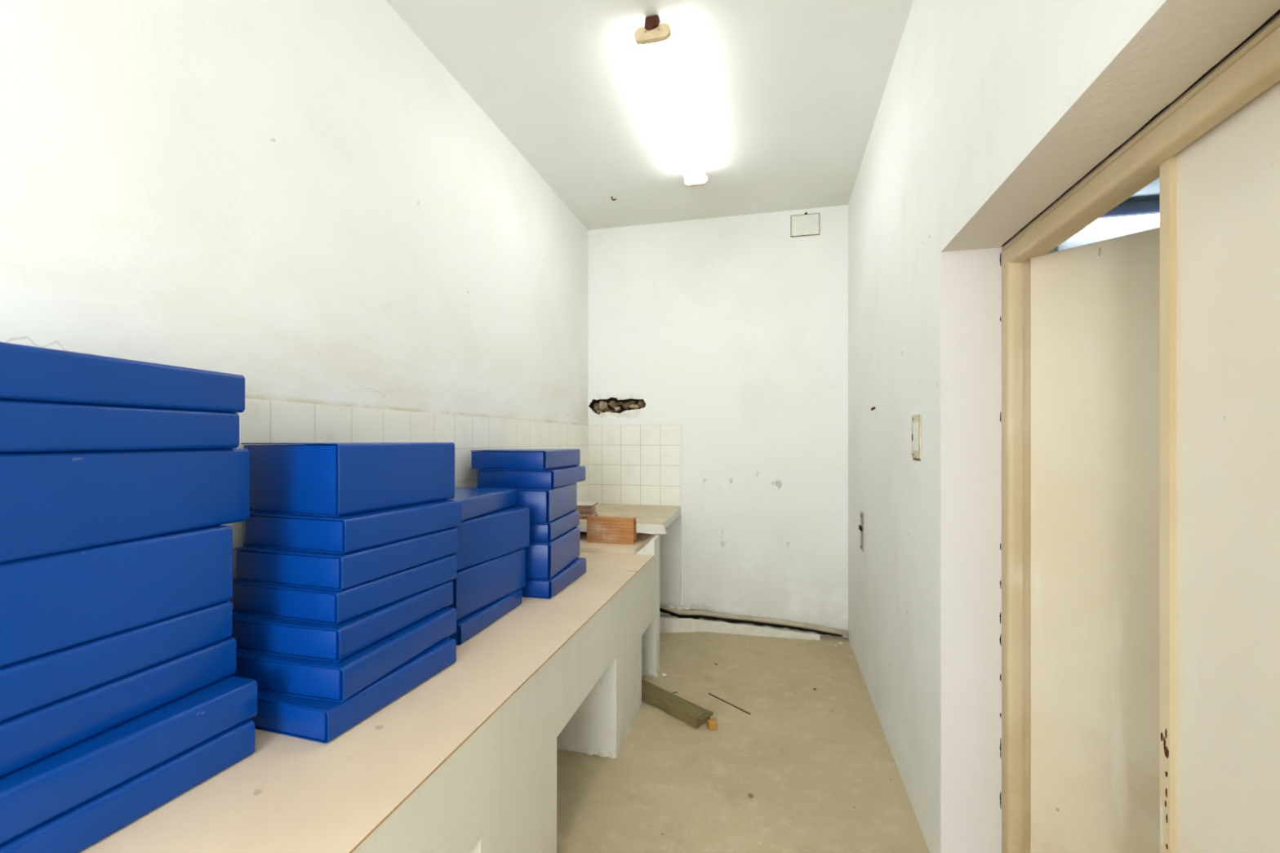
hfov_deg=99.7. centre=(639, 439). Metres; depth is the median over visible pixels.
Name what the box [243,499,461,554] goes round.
box
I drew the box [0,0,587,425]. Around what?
wall
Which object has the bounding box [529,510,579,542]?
box
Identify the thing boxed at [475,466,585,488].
box
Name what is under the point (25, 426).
box
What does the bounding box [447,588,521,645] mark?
box
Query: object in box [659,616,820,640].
baseboard
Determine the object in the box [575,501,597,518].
tiles
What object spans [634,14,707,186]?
fluorescent light
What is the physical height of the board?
0.028 m
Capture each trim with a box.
[680,425,682,605]
[1001,17,1279,852]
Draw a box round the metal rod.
[708,693,751,714]
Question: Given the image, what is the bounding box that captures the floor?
[556,631,929,852]
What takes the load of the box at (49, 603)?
on the box at (27, 686)
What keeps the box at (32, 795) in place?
on the box at (88, 823)
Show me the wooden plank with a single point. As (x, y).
(694, 715)
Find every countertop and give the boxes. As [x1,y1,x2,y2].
[79,551,653,852]
[577,503,680,533]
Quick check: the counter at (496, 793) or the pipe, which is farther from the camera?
the pipe
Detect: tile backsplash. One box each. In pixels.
[222,398,588,613]
[588,424,680,506]
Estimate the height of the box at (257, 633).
0.073 m
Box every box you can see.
[0,342,244,413]
[0,399,239,452]
[0,448,249,562]
[0,524,232,667]
[0,600,232,722]
[0,636,236,777]
[0,675,257,844]
[0,719,254,852]
[230,607,456,702]
[231,580,453,662]
[232,554,457,625]
[233,527,457,591]
[240,442,454,516]
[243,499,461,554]
[248,637,456,743]
[446,548,525,621]
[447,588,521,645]
[448,487,515,521]
[453,506,529,570]
[470,448,580,470]
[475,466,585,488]
[480,482,577,523]
[520,557,586,599]
[524,526,579,579]
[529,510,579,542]
[791,212,819,237]
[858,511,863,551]
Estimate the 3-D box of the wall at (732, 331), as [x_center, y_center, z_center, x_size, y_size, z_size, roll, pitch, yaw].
[0.586,-0.126,3.982,2.275,2.948,0.206,0,0,14]
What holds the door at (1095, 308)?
in the wall at (990, 113)
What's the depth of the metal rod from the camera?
2.75 m
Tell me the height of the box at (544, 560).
0.146 m
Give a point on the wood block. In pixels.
(712, 723)
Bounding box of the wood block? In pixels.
[707,719,716,729]
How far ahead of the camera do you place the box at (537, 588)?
2.22 m
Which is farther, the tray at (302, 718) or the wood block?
the wood block
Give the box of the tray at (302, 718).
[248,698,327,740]
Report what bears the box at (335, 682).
on the box at (320, 721)
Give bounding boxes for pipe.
[659,603,848,635]
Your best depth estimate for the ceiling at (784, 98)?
2.46 m
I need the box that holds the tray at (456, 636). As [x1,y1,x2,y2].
[447,626,460,643]
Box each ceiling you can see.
[385,0,913,230]
[1121,177,1159,203]
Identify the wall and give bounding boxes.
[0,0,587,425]
[587,204,848,637]
[848,0,1279,852]
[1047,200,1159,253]
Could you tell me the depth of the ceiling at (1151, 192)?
2.40 m
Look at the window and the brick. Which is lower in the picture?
the brick
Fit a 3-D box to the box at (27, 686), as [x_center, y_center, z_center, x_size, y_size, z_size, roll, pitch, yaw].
[-1.026,0.380,0.956,0.240,0.078,0.435,0,0,13]
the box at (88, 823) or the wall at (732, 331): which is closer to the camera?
the box at (88, 823)
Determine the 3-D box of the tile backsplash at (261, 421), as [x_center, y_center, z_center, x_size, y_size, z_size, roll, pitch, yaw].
[-0.980,0.269,1.739,0.007,0.758,4.910,0,0,14]
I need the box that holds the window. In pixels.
[1056,204,1159,251]
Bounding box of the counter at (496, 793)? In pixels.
[351,535,659,852]
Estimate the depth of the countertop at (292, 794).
1.08 m
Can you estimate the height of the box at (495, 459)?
0.085 m
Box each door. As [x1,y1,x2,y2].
[1030,227,1159,852]
[1160,80,1279,852]
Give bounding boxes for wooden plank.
[641,678,713,728]
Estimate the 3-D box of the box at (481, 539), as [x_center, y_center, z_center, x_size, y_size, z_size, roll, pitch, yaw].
[-0.672,0.346,1.994,0.340,0.158,0.435,0,0,20]
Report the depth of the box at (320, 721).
1.20 m
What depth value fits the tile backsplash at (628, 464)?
4.03 m
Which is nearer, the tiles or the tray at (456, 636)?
the tray at (456, 636)
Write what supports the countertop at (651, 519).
attached to the wall at (732, 331)
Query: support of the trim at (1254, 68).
attached to the wall at (990, 113)
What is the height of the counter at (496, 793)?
0.803 m
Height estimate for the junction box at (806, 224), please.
0.168 m
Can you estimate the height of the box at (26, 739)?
0.078 m
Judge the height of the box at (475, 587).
0.154 m
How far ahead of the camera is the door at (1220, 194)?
0.87 m
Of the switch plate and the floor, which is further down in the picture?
the floor
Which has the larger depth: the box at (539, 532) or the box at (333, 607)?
the box at (539, 532)
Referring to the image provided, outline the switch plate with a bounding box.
[911,413,921,460]
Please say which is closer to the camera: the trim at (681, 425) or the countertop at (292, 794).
the countertop at (292, 794)
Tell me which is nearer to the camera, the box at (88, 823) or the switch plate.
the box at (88, 823)
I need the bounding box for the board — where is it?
[579,531,658,555]
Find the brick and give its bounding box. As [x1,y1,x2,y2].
[586,515,636,544]
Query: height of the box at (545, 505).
0.137 m
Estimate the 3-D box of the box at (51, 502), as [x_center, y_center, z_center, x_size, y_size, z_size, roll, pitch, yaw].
[-1.009,0.101,1.012,0.205,0.163,0.435,0,0,8]
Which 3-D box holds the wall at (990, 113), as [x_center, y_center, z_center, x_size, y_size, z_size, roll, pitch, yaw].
[0.800,-0.126,0.632,0.258,2.948,6.210,0,0,14]
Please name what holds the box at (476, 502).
on the box at (481, 539)
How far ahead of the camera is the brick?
3.23 m

